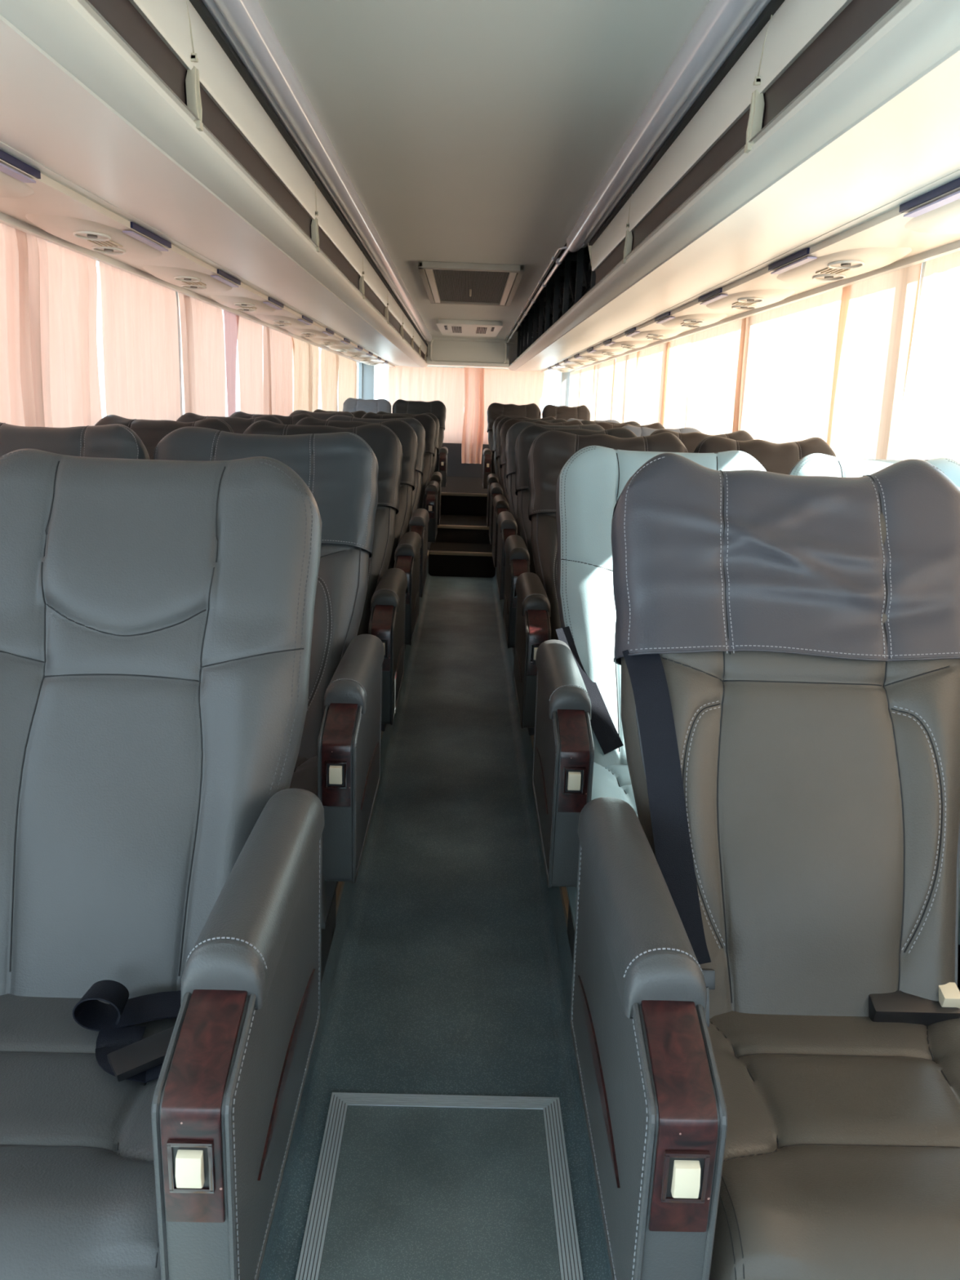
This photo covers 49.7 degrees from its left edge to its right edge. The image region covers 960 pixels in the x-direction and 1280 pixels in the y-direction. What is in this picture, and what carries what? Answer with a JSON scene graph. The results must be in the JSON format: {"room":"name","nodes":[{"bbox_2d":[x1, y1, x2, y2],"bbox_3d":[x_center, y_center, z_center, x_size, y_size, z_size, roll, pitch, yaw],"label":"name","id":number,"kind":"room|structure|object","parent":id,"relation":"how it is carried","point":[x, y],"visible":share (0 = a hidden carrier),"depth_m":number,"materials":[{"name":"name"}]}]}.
{"room":"vehicle interior","nodes":[
{"label":"vehicle interior","id":0,"kind":"room"},
{"bbox_2d":[258,560,612,1279],"bbox_3d":[-0.086,0.561,3.536,0.660,0.300,10.450,2,13,-1],"label":"floor","id":1,"kind":"structure","parent":0,"point":[448,971],"depth_m":2.79,"materials":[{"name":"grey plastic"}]},
{"bbox_2d":[335,549,429,917],"bbox_3d":[-0.399,0.187,4.498,0.060,0.028,8.300,2,13,-1],"label":"trim","id":2,"kind":"structure","parent":1,"relation":"attached to","point":[340,885],"depth_m":2.56,"materials":[{"name":"gold metal"}]},
{"bbox_2d":[294,1092,583,1279],"bbox_3d":[-0.064,1.076,1.569,0.472,0.006,1.185,2,13,-1],"label":"floor hatch","id":3,"kind":"object","parent":1,"relation":"on","point":[406,1186],"visible":1,"depth_m":1.88,"materials":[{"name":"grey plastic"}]},
{"bbox_2d":[428,542,495,577],"bbox_3d":[-0.154,-0.675,8.939,0.554,0.255,0.660,2,13,-1],"label":"step","id":4,"kind":"structure","parent":1,"relation":"attached to","point":[445,559],"depth_m":8.63,"materials":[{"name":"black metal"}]},
{"bbox_2d":[529,734,568,928],"bbox_3d":[0.211,0.205,4.510,0.060,0.028,8.300,2,13,-1],"label":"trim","id":5,"kind":"structure","parent":1,"relation":"attached to","point":[563,892],"depth_m":2.56,"materials":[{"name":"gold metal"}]},
{"bbox_2d":[435,514,490,543],"bbox_3d":[-0.161,-0.928,9.727,0.554,0.400,1.010,2,13,-1],"label":"step","id":6,"kind":"structure","parent":0,"point":[473,529],"depth_m":9.23,"materials":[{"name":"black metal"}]},
{"bbox_2d":[440,475,487,515],"bbox_3d":[-0.179,-1.415,11.411,0.554,0.605,2.510,2,13,-1],"label":"step","id":7,"kind":"structure","parent":0,"point":[461,495],"depth_m":10.17,"materials":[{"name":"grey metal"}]},
{"bbox_2d":[441,442,488,477],"bbox_3d":[-0.166,-2.534,12.482,2.540,2.420,0.070,2,13,-1],"label":"wall","id":8,"kind":"structure","parent":0,"point":[455,468],"depth_m":12.54,"materials":[{"name":"grey"}]},
{"bbox_2d":[426,360,510,368],"bbox_3d":[-0.135,-3.160,11.895,2.400,0.020,0.800,2,13,-1],"label":"ceiling","id":9,"kind":"structure","parent":0,"point":[426,361],"depth_m":12.07,"materials":[{"name":"white plastic"}]},
{"bbox_2d":[394,364,542,371],"bbox_3d":[-0.140,-3.204,12.203,2.000,0.016,0.016,2,13,-1],"label":"rail","id":10,"kind":"object","parent":9,"relation":"attached to","point":[394,365],"visible":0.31,"depth_m":12.19,"materials":[{"name":"beige plastic"}]},
{"bbox_2d":[387,365,464,443],"bbox_3d":[-0.623,-2.787,12.281,0.943,0.870,0.015,2,13,-1],"label":"curtain","id":11,"kind":"object","parent":10,"relation":"hanging from","point":[446,385],"visible":0.63,"depth_m":12.24,"materials":[{"name":"fabric"}]},
{"bbox_2d":[461,367,484,463],"bbox_3d":[-0.078,-2.652,12.267,0.260,1.110,0.069,2,13,-1],"label":"curtain","id":12,"kind":"object","parent":10,"relation":"hanging from","point":[473,432],"visible":1,"depth_m":12.27,"materials":[{"name":"fabric"}]},
{"bbox_2d":[483,368,544,444],"bbox_3d":[0.355,-2.757,12.300,0.800,0.870,0.032,2,13,-1],"label":"curtain","id":13,"kind":"object","parent":10,"relation":"hanging from","point":[500,386],"visible":0.58,"depth_m":12.25,"materials":[{"name":"fabric"}]},
{"bbox_2d":[427,334,515,364],"bbox_3d":[-0.112,-3.063,10.564,0.940,0.500,0.100,2,13,-1],"label":"wall","id":14,"kind":"structure","parent":0,"point":[451,349],"depth_m":10.61,"materials":[{"name":"grey plastic"}]},
{"bbox_2d":[426,339,509,367],"bbox_3d":[-0.117,-2.944,10.591,0.840,0.267,0.040,2,13,-1],"label":"trim","id":15,"kind":"structure","parent":14,"relation":"attached to","point":[432,362],"depth_m":10.60,"materials":[{"name":"beige plastic"}]},
{"bbox_2d":[257,0,710,339],"bbox_3d":[-0.033,-1.654,4.265,0.810,0.020,12.850,2,13,-1],"label":"ceiling","id":16,"kind":"structure","parent":0,"point":[480,131],"depth_m":2.34,"materials":[{"name":"grey plastic"}]},
{"bbox_2d":[201,0,431,342],"bbox_3d":[-0.452,-1.630,4.239,0.087,0.055,12.800,2,13,-1],"label":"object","id":17,"kind":"object","parent":16,"relation":"attached to","point":[244,24],"visible":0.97,"depth_m":2.33,"materials":[{"name":"white"}]},
{"bbox_2d":[435,319,502,337],"bbox_3d":[-0.092,-2.687,8.952,0.538,0.040,1.450,2,13,-1],"label":"ceiling vent","id":18,"kind":"object","parent":16,"relation":"in","point":[446,326],"visible":1,"depth_m":8.56,"materials":[{"name":"beige plastic"}]},
{"bbox_2d":[417,261,524,306],"bbox_3d":[-0.053,-1.968,5.808,0.510,0.050,1.800,2,13,-1],"label":"ceiling vent","id":19,"kind":"object","parent":16,"relation":"in","point":[444,282],"visible":1,"depth_m":5.52,"materials":[{"name":"grey plastic"}]},
{"bbox_2d":[432,269,509,303],"bbox_3d":[-0.053,-1.977,5.806,0.375,0.008,1.660,2,13,-1],"label":"grille","id":20,"kind":"object","parent":19,"relation":"attached to","point":[449,286],"depth_m":5.74,"materials":[{"name":"grey plastic"}]},
{"bbox_2d":[566,0,770,252],"bbox_3d":[0.425,-0.882,1.072,0.087,0.055,6.270,2,13,-1],"label":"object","id":21,"kind":"object","parent":16,"relation":"attached to","point":[722,24],"visible":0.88,"depth_m":2.10,"materials":[{"name":"white"}]},
{"bbox_3d":[0.683,0.112,5.572,0.930,0.269,14.600,2,13,-1],"label":"floor","id":22,"kind":"structure","parent":0,"visible":0},
{"bbox_2d":[482,402,541,488],"bbox_3d":[0.299,-1.644,9.668,0.549,1.119,0.826,2,13,-1],"label":"seat","id":23,"kind":"object","parent":22,"relation":"on","point":[531,411],"visible":0.34,"depth_m":9.83,"materials":[{"name":"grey leather"}]},
{"bbox_2d":[486,415,555,527],"bbox_3d":[0.325,-1.073,7.604,0.549,1.119,0.826,2,13,-1],"label":"seat","id":24,"kind":"object","parent":22,"relation":"on","point":[492,477],"visible":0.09,"depth_m":7.75,"materials":[{"name":"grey leather"}]},
{"bbox_2d":[488,417,566,544],"bbox_3d":[0.335,-0.865,6.696,0.548,1.113,0.824,2,13,-1],"label":"seat","id":25,"kind":"object","parent":22,"relation":"on","point":[495,489],"visible":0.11,"depth_m":6.84,"materials":[{"name":"grey leather"}]},
{"bbox_2d":[492,418,582,567],"bbox_3d":[0.346,-0.662,5.790,0.549,1.119,0.826,2,13,-1],"label":"seat","id":26,"kind":"object","parent":22,"relation":"on","point":[500,503],"visible":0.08,"depth_m":5.93,"materials":[{"name":"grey leather"}]},
{"bbox_2d":[496,421,604,656],"bbox_3d":[0.355,-0.452,4.882,0.548,1.111,0.823,2,13,-1],"label":"seat","id":27,"kind":"object","parent":22,"relation":"on","point":[508,522],"visible":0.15,"depth_m":5.01,"materials":[{"name":"grey leather"}]},
{"bbox_2d":[542,404,590,420],"bbox_3d":[0.813,-1.629,9.678,0.466,1.119,0.826,2,13,-1],"label":"seat","id":28,"kind":"object","parent":22,"relation":"on","point":[580,412],"visible":0.23,"depth_m":9.85,"materials":[{"name":"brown leather"}]},
{"bbox_2d":[502,424,636,735],"bbox_3d":[0.369,-0.247,3.975,0.548,1.113,0.824,2,13,-1],"label":"seat","id":29,"kind":"object","parent":22,"relation":"on","point":[518,549],"visible":0.16,"depth_m":4.09,"materials":[{"name":"grey leather"}]},
{"bbox_2d":[513,430,688,731],"bbox_3d":[0.382,-0.045,3.069,0.549,1.119,0.826,2,13,-1],"label":"seat","id":30,"kind":"object","parent":22,"relation":"on","point":[537,611],"visible":0.28,"depth_m":3.19,"materials":[{"name":"grey leather"}]},
{"bbox_2d":[595,422,664,430],"bbox_3d":[0.857,-0.646,5.800,0.466,1.119,0.826,2,13,-2],"label":"seat","id":31,"kind":"object","parent":22,"relation":"on","point":[605,425],"visible":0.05,"depth_m":5.99,"materials":[{"name":"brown leather"}]},
{"bbox_2d":[532,445,766,963],"bbox_3d":[0.389,0.172,2.158,0.540,1.100,0.814,2,13,-1],"label":"seat","id":32,"kind":"object","parent":22,"relation":"on","point":[580,757],"visible":0.37,"depth_m":2.24,"materials":[{"name":"grey leather"}]},
{"bbox_2d":[565,761,637,929],"bbox_3d":[0.404,0.370,2.096,0.472,0.180,0.605,2,13,-1],"label":"seat cushion","id":33,"kind":"object","parent":32,"relation":"on","point":[610,779],"depth_m":2.05,"materials":[{"name":"leather"}]},
{"bbox_2d":[622,425,701,436],"bbox_3d":[0.872,-0.436,4.892,0.464,1.110,0.822,2,13,-1],"label":"seat","id":34,"kind":"object","parent":22,"relation":"on","point":[638,431],"visible":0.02,"depth_m":5.08,"materials":[{"name":"grey leather"}]},
{"bbox_2d":[650,429,753,453],"bbox_3d":[0.884,-0.235,3.986,0.466,1.119,0.826,2,13,-1],"label":"seat","id":35,"kind":"object","parent":22,"relation":"on","point":[691,441],"visible":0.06,"depth_m":4.17,"materials":[{"name":"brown leather"}]},
{"bbox_2d":[569,453,959,1279],"bbox_3d":[0.409,0.362,1.256,0.564,1.127,0.830,2,13,-1],"label":"seat","id":36,"kind":"object","parent":22,"relation":"on","point":[765,1012],"visible":1,"depth_m":1.33,"materials":[{"name":"grey leather"}]},
{"bbox_2d":[707,1008,959,1279],"bbox_3d":[0.427,0.577,1.190,0.472,0.180,0.605,2,13,-1],"label":"seat cushion","id":37,"kind":"object","parent":36,"relation":"on","point":[842,1158],"depth_m":1.09,"materials":[{"name":"beige leather"}]},
{"bbox_2d":[693,435,835,474],"bbox_3d":[0.893,-0.029,3.079,0.466,1.119,0.826,2,13,-1],"label":"seat","id":38,"kind":"object","parent":22,"relation":"on","point":[779,458],"visible":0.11,"depth_m":3.25,"materials":[{"name":"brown leather"}]},
{"bbox_2d":[787,453,959,988],"bbox_3d":[0.907,0.187,2.168,0.448,1.100,0.813,2,13,-1],"label":"seat","id":39,"kind":"object","parent":22,"relation":"on","point":[815,464],"visible":0.02,"depth_m":2.35,"materials":[{"name":"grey leather"}]},
{"bbox_3d":[-0.906,0.063,5.541,0.930,0.269,14.600,2,13,-1],"label":"floor","id":40,"kind":"structure","parent":0,"visible":0},
{"bbox_2d":[0,422,150,459],"bbox_3d":[-0.999,0.122,2.134,0.463,1.111,0.823,2,13,-1],"label":"seat","id":41,"kind":"object","parent":40,"relation":"on","point":[108,441],"visible":0.14,"depth_m":2.31,"materials":[{"name":"grey leather"}]},
{"bbox_2d":[0,448,324,1279],"bbox_3d":[-0.468,0.351,1.234,0.528,1.100,0.814,2,13,-1],"label":"seat","id":42,"kind":"object","parent":40,"relation":"on","point":[161,864],"visible":1,"depth_m":1.32,"materials":[{"name":"grey leather"}]},
{"bbox_2d":[0,993,177,1279],"bbox_3d":[-0.488,0.549,1.172,0.472,0.180,0.605,2,13,-1],"label":"seat cushion","id":43,"kind":"object","parent":42,"relation":"on","point":[77,1189],"depth_m":1.06,"materials":[{"name":"grey leather"}]},
{"bbox_2d":[93,414,234,459],"bbox_3d":[-1.007,-0.084,3.041,0.464,1.113,0.824,2,13,-1],"label":"seat","id":44,"kind":"object","parent":40,"relation":"on","point":[151,432],"visible":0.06,"depth_m":3.22,"materials":[{"name":"grey leather"}]},
{"bbox_2d":[176,412,283,433],"bbox_3d":[-1.018,-0.290,3.948,0.464,1.113,0.824,2,13,-1],"label":"seat","id":45,"kind":"object","parent":40,"relation":"on","point":[237,424],"visible":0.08,"depth_m":4.13,"materials":[{"name":"grey leather"}]},
{"bbox_2d":[153,426,384,982],"bbox_3d":[-0.484,0.138,2.144,0.548,1.111,0.823,2,13,-1],"label":"seat","id":46,"kind":"object","parent":40,"relation":"on","point":[339,758],"visible":0.32,"depth_m":2.25,"materials":[{"name":"grey leather"}]},
{"bbox_2d":[288,755,337,928],"bbox_3d":[-0.506,0.343,2.079,0.472,0.180,0.605,2,13,-1],"label":"seat cushion","id":47,"kind":"object","parent":46,"relation":"on","point":[304,776],"depth_m":1.83,"materials":[{"name":"grey leather"}]},
{"bbox_2d":[229,411,312,424],"bbox_3d":[-1.030,-0.496,4.855,0.464,1.113,0.824,2,13,-1],"label":"seat","id":48,"kind":"object","parent":40,"relation":"on","point":[292,420],"visible":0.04,"depth_m":5.04,"materials":[{"name":"grey leather"}]},
{"bbox_2d":[288,409,354,420],"bbox_3d":[-1.058,-0.906,6.669,0.463,1.111,0.823,2,13,-2],"label":"seat","id":49,"kind":"object","parent":40,"relation":"on","point":[321,415],"visible":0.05,"depth_m":6.85,"materials":[{"name":"grey leather"}]},
{"bbox_2d":[243,419,407,724],"bbox_3d":[-0.496,-0.069,3.051,0.548,1.113,0.824,2,13,-1],"label":"seat","id":50,"kind":"object","parent":40,"relation":"on","point":[384,614],"visible":0.23,"depth_m":3.17,"materials":[{"name":"grey leather"}]},
{"bbox_2d":[295,417,421,731],"bbox_3d":[-0.505,-0.274,3.958,0.548,1.113,0.824,2,13,-1],"label":"seat","id":51,"kind":"object","parent":40,"relation":"on","point":[406,552],"visible":0.19,"depth_m":4.08,"materials":[{"name":"grey leather"}]},
{"bbox_2d":[342,397,391,413],"bbox_3d":[-1.087,-1.682,9.640,0.464,1.110,0.822,2,13,-1],"label":"seat","id":52,"kind":"object","parent":40,"relation":"on","point":[350,405],"visible":0.23,"depth_m":9.81,"materials":[{"name":"grey leather"}]},
{"bbox_2d":[326,414,429,649],"bbox_3d":[-0.518,-0.479,4.865,0.548,1.111,0.823,2,13,-1],"label":"seat","id":53,"kind":"object","parent":40,"relation":"on","point":[420,517],"visible":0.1,"depth_m":5.01,"materials":[{"name":"grey leather"}]},
{"bbox_2d":[361,412,439,548],"bbox_3d":[-0.542,-0.891,6.679,0.548,1.113,0.824,2,13,-1],"label":"seat","id":54,"kind":"object","parent":40,"relation":"on","point":[428,496],"visible":0.18,"depth_m":6.80,"materials":[{"name":"grey leather"}]},
{"bbox_2d":[376,411,442,525],"bbox_3d":[-0.555,-1.097,7.586,0.548,1.113,0.824,2,13,-1],"label":"seat","id":55,"kind":"object","parent":40,"relation":"on","point":[436,476],"visible":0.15,"depth_m":7.74,"materials":[{"name":"grey leather"}]},
{"bbox_2d":[392,399,448,491],"bbox_3d":[-0.575,-1.668,9.650,0.548,1.113,0.824,2,13,-1],"label":"seat","id":56,"kind":"object","parent":40,"relation":"on","point":[437,408],"visible":0.35,"depth_m":9.81,"materials":[{"name":"grey leather"}]},
{"bbox_3d":[-1.338,-0.951,5.305,0.055,2.420,14.600,2,13,-1],"label":"wall","id":57,"kind":"structure","parent":0,"visible":0},
{"bbox_2d":[0,222,102,427],"bbox_3d":[-1.224,-0.483,2.182,0.043,0.942,2.520,2,13,-1],"label":"curtain","id":58,"kind":"object","parent":57,"relation":"hanging from","point":[49,371],"visible":0.58,"depth_m":2.90,"materials":[{"name":"pink fabric"}]},
{"bbox_2d":[0,212,359,362],"bbox_3d":[-1.190,-1.471,4.471,0.025,0.020,13.200,2,13,-1],"label":"rail","id":59,"kind":"object","parent":57,"relation":"attached to","point":[6,220],"visible":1,"depth_m":3.45,"materials":[{"name":"beige plastic"}]},
{"bbox_2d":[98,261,180,421],"bbox_3d":[-1.244,-0.863,3.861,0.037,0.942,0.922,2,13,0],"label":"curtain","id":60,"kind":"object","parent":59,"relation":"hanging from","point":[140,321],"visible":0.48,"depth_m":3.74,"materials":[{"name":"pink fabric"}]},
{"bbox_2d":[177,292,225,417],"bbox_3d":[-1.256,-1.059,4.725,0.028,0.942,0.825,2,13,0],"label":"curtain","id":61,"kind":"object","parent":59,"relation":"hanging from","point":[201,323],"visible":0.55,"depth_m":4.65,"materials":[{"name":"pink fabric"}]},
{"bbox_2d":[223,310,239,417],"bbox_3d":[-1.262,-1.189,5.294,0.022,0.942,0.378,2,13,0],"label":"curtain","id":62,"kind":"object","parent":59,"relation":"hanging from","point":[231,322],"visible":0.56,"depth_m":5.22,"materials":[{"name":"pink fabric"}]},
{"bbox_2d":[235,315,263,414],"bbox_3d":[-1.268,-1.292,5.751,0.028,0.942,0.718,2,13,-1],"label":"curtain","id":63,"kind":"object","parent":59,"relation":"hanging from","point":[250,333],"visible":0.52,"depth_m":5.69,"materials":[{"name":"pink fabric"}]},
{"bbox_2d":[262,325,293,416],"bbox_3d":[-1.279,-1.488,6.615,0.048,0.942,1.037,2,13,-1],"label":"curtain","id":64,"kind":"object","parent":59,"relation":"hanging from","point":[277,346],"visible":0.56,"depth_m":6.45,"materials":[{"name":"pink fabric"}]},
{"bbox_2d":[291,336,319,412],"bbox_3d":[-1.293,-1.730,7.681,0.044,0.942,1.283,2,13,-1],"label":"curtain","id":65,"kind":"object","parent":59,"relation":"hanging from","point":[305,356],"visible":0.48,"depth_m":7.54,"materials":[{"name":"fabric"}]},
{"bbox_2d":[320,348,338,411],"bbox_3d":[-1.310,-2.039,9.043,0.049,0.942,1.030,2,13,-1],"label":"curtain","id":66,"kind":"object","parent":59,"relation":"hanging from","point":[329,369],"visible":0.48,"depth_m":8.83,"materials":[{"name":"fabric"}]},
{"bbox_2d":[337,355,356,411],"bbox_3d":[-1.326,-2.338,10.363,0.033,0.942,1.643,2,13,-1],"label":"curtain","id":67,"kind":"object","parent":59,"relation":"hanging from","point":[347,372],"visible":0.42,"depth_m":10.11,"materials":[{"name":"fabric"}]},
{"bbox_2d":[0,159,394,367],"bbox_3d":[-1.082,-1.620,5.080,0.336,0.038,14.450,2,13,-1],"label":"overhead service panel","id":68,"kind":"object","parent":57,"relation":"attached to","point":[50,197],"depth_m":2.55,"materials":[{"name":"white plastic"}]},
{"bbox_2d":[177,292,222,416],"bbox_3d":[-1.320,-1.335,5.331,0.038,0.760,1.820,2,13,-1],"label":"window","id":69,"kind":"structure","parent":57,"relation":"in","point":[179,329],"depth_m":4.45,"materials":[{"name":"grey"}]},
{"bbox_2d":[0,0,427,367],"bbox_3d":[-0.842,-1.794,4.941,0.780,0.460,14.250,2,13,-1],"label":"luggage rack","id":70,"kind":"object","parent":57,"relation":"attached to","point":[145,110],"visible":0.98,"depth_m":1.94,"materials":[{"name":"beige plastic"}]},
{"bbox_2d":[0,149,40,197],"bbox_3d":[-0.995,-0.878,1.885,0.252,0.040,0.720,2,13,-1],"label":"light panel","id":71,"kind":"object","parent":70,"relation":"attached to","point":[13,184],"visible":0.9,"depth_m":2.02,"materials":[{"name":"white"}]},
{"bbox_2d":[25,213,171,258],"bbox_3d":[-1.006,-1.084,2.792,0.252,0.040,0.720,2,13,-1],"label":"console","id":72,"kind":"object","parent":70,"relation":"attached to","point":[91,235],"visible":0.99,"depth_m":2.70,"materials":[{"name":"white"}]},
{"bbox_2d":[142,265,240,291],"bbox_3d":[-1.017,-1.290,3.699,0.252,0.040,0.720,2,13,-1],"label":"light panel","id":73,"kind":"object","parent":70,"relation":"attached to","point":[183,277],"visible":0.99,"depth_m":3.60,"materials":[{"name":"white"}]},
{"bbox_2d":[210,294,284,312],"bbox_3d":[-1.029,-1.496,4.606,0.252,0.040,0.720,2,13,-1],"label":"light panel","id":74,"kind":"object","parent":70,"relation":"attached to","point":[241,304],"visible":1,"depth_m":4.50,"materials":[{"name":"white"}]},
{"bbox_2d":[254,314,312,327],"bbox_3d":[-1.040,-1.701,5.513,0.252,0.040,0.720,2,13,-1],"label":"light panel","id":75,"kind":"object","parent":70,"relation":"attached to","point":[280,321],"visible":0.99,"depth_m":5.39,"materials":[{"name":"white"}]},
{"bbox_2d":[285,327,333,337],"bbox_3d":[-1.052,-1.907,6.420,0.252,0.040,0.720,2,13,-1],"label":"light panel","id":76,"kind":"object","parent":70,"relation":"attached to","point":[301,332],"visible":0.99,"depth_m":6.29,"materials":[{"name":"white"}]},
{"bbox_2d":[308,337,350,345],"bbox_3d":[-1.063,-2.113,7.327,0.252,0.040,0.720,2,13,-1],"label":"light panel","id":77,"kind":"object","parent":70,"relation":"attached to","point":[321,341],"visible":0.99,"depth_m":7.17,"materials":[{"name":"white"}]},
{"bbox_2d":[327,345,362,351],"bbox_3d":[-1.074,-2.319,8.233,0.252,0.040,0.720,2,13,-1],"label":"light panel","id":78,"kind":"object","parent":70,"relation":"attached to","point":[339,348],"visible":1,"depth_m":8.09,"materials":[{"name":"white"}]},
{"bbox_2d":[356,362,362,399],"bbox_3d":[-1.399,-2.760,11.611,0.038,0.760,1.200,2,13,-1],"label":"window","id":79,"kind":"structure","parent":57,"relation":"in","point":[359,365],"depth_m":12.03,"materials":[{"name":"grey"}]},
{"bbox_2d":[362,363,375,399],"bbox_3d":[-1.348,-2.587,12.348,0.170,2.300,0.180,2,13,-1],"label":"window","id":80,"kind":"structure","parent":57,"relation":"attached to","point":[368,371],"depth_m":12.16,"materials":[{"name":"grey"}]},
{"bbox_3d":[1.186,-0.873,5.354,0.055,2.420,14.600,2,13,-1],"label":"wall","id":81,"kind":"structure","parent":0,"visible":0},
{"bbox_2d":[559,370,573,406],"bbox_3d":[1.021,-2.514,12.394,0.170,2.300,0.180,2,13,-1],"label":"window","id":82,"kind":"structure","parent":81,"relation":"attached to","point":[565,376],"depth_m":12.21,"materials":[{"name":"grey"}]},
{"bbox_2d":[504,0,959,371],"bbox_3d":[0.731,-1.746,4.971,0.832,0.460,14.250,2,13,-1],"label":"luggage rack","id":83,"kind":"object","parent":81,"relation":"attached to","point":[827,117],"visible":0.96,"depth_m":1.90,"materials":[{"name":"beige plastic"}]},
{"bbox_2d":[573,353,609,360],"bbox_3d":[0.892,-2.258,8.272,0.252,0.040,0.720,2,13,-1],"label":"light panel","id":84,"kind":"object","parent":83,"relation":"attached to","point":[603,357],"visible":0.98,"depth_m":8.14,"materials":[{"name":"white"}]},
{"bbox_2d":[586,346,627,355],"bbox_3d":[0.904,-2.053,7.365,0.252,0.040,0.720,2,13,-1],"label":"light panel","id":85,"kind":"object","parent":83,"relation":"attached to","point":[602,352],"visible":0.99,"depth_m":7.24,"materials":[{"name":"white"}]},
{"bbox_2d":[603,338,651,348],"bbox_3d":[0.915,-1.847,6.458,0.252,0.040,0.720,2,13,-1],"label":"light panel","id":86,"kind":"object","parent":83,"relation":"attached to","point":[622,344],"visible":1,"depth_m":6.32,"materials":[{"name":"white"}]},
{"bbox_2d":[624,327,682,340],"bbox_3d":[0.927,-1.641,5.551,0.252,0.040,0.720,2,13,-1],"label":"light panel","id":87,"kind":"object","parent":83,"relation":"attached to","point":[655,335],"visible":0.98,"depth_m":5.42,"materials":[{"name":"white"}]},
{"bbox_2d":[654,311,727,328],"bbox_3d":[0.938,-1.435,4.644,0.252,0.040,0.720,2,13,-1],"label":"light panel","id":88,"kind":"object","parent":83,"relation":"attached to","point":[691,321],"visible":0.99,"depth_m":4.53,"materials":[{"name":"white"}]},
{"bbox_2d":[697,288,795,311],"bbox_3d":[0.949,-1.230,3.737,0.252,0.040,0.720,2,13,-1],"label":"light panel","id":89,"kind":"object","parent":83,"relation":"attached to","point":[748,300],"visible":0.98,"depth_m":3.64,"materials":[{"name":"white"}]},
{"bbox_2d":[768,247,911,283],"bbox_3d":[0.961,-1.024,2.831,0.252,0.040,0.720,2,13,-1],"label":"console","id":90,"kind":"object","parent":83,"relation":"attached to","point":[840,265],"visible":0.98,"depth_m":2.74,"materials":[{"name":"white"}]},
{"bbox_2d":[898,177,959,234],"bbox_3d":[0.972,-0.818,1.924,0.252,0.040,0.720,2,13,-1],"label":"light panel","id":91,"kind":"object","parent":83,"relation":"attached to","point":[942,215],"visible":0.87,"depth_m":2.03,"materials":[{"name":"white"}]},
{"bbox_2d":[541,186,959,373],"bbox_3d":[0.980,-1.557,5.120,0.336,0.038,14.450,2,13,-1],"label":"overhead service panel","id":92,"kind":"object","parent":81,"relation":"attached to","point":[888,229],"depth_m":2.55,"materials":[{"name":"white plastic"}]},
{"bbox_2d":[575,240,959,370],"bbox_3d":[1.103,-1.400,4.516,0.025,0.020,13.200,2,13,-1],"label":"rail","id":93,"kind":"object","parent":81,"relation":"attached to","point":[954,246],"visible":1,"depth_m":3.34,"materials":[{"name":"beige plastic"}]},
{"bbox_2d":[568,365,594,420],"bbox_3d":[1.055,-2.395,10.981,0.020,0.942,2.570,2,13,-1],"label":"curtain","id":94,"kind":"object","parent":93,"relation":"hanging from","point":[581,381],"visible":0.41,"depth_m":10.79,"materials":[{"name":"fabric"}]},
{"bbox_2d":[591,358,615,420],"bbox_3d":[1.065,-1.974,9.123,0.011,0.942,1.420,2,13,-1],"label":"curtain","id":95,"kind":"object","parent":93,"relation":"hanging from","point":[604,372],"visible":0.6,"depth_m":9.00,"materials":[{"name":"fabric"}]},
{"bbox_2d":[612,351,637,422],"bbox_3d":[1.094,-1.693,7.888,0.016,0.942,1.274,2,13,-1],"label":"curtain","id":96,"kind":"object","parent":93,"relation":"hanging from","point":[624,380],"visible":0.52,"depth_m":7.86,"materials":[{"name":"fabric"}]},
{"bbox_2d":[633,341,670,426],"bbox_3d":[1.095,-1.441,6.774,0.022,0.942,1.212,2,13,-1],"label":"curtain","id":97,"kind":"object","parent":93,"relation":"hanging from","point":[651,370],"visible":0.53,"depth_m":6.63,"materials":[{"name":"fabric"}]},
{"bbox_2d":[663,334,692,428],"bbox_3d":[1.118,-1.248,5.927,0.024,0.942,0.765,2,13,-1],"label":"curtain","id":98,"kind":"object","parent":93,"relation":"hanging from","point":[678,366],"visible":0.44,"depth_m":5.88,"materials":[{"name":"fabric"}]},
{"bbox_2d":[684,317,746,435],"bbox_3d":[1.116,-1.052,5.062,0.019,0.942,1.110,2,13,-1],"label":"curtain","id":99,"kind":"object","parent":93,"relation":"hanging from","point":[716,359],"visible":0.52,"depth_m":4.93,"materials":[{"name":"fabric"}]},
{"bbox_2d":[737,287,843,443],"bbox_3d":[1.143,-0.802,3.960,0.023,0.942,1.329,2,13,-1],"label":"curtain","id":100,"kind":"object","parent":93,"relation":"hanging from","point":[789,350],"visible":0.46,"depth_m":3.84,"materials":[{"name":"fabric"}]},
{"bbox_2d":[826,262,922,459],"bbox_3d":[1.141,-0.608,3.104,0.013,0.942,0.595,2,13,-1],"label":"curtain","id":101,"kind":"object","parent":93,"relation":"hanging from","point":[877,314],"visible":0.52,"depth_m":3.03,"materials":[{"name":"fabric"}]},
{"bbox_2d":[902,250,959,463],"bbox_3d":[1.161,-0.485,2.561,0.010,0.942,0.560,2,13,-1],"label":"curtain","id":102,"kind":"object","parent":93,"relation":"hanging from","point":[932,424],"visible":0.4,"depth_m":2.64,"materials":[{"name":"fabric"}]},
{"bbox_2d":[898,261,925,460],"bbox_3d":[1.212,-0.875,3.688,0.038,0.760,1.650,2,13,-1],"label":"window","id":103,"kind":"structure","parent":81,"relation":"in","point":[900,455],"depth_m":2.90,"materials":[{"name":"grey"}]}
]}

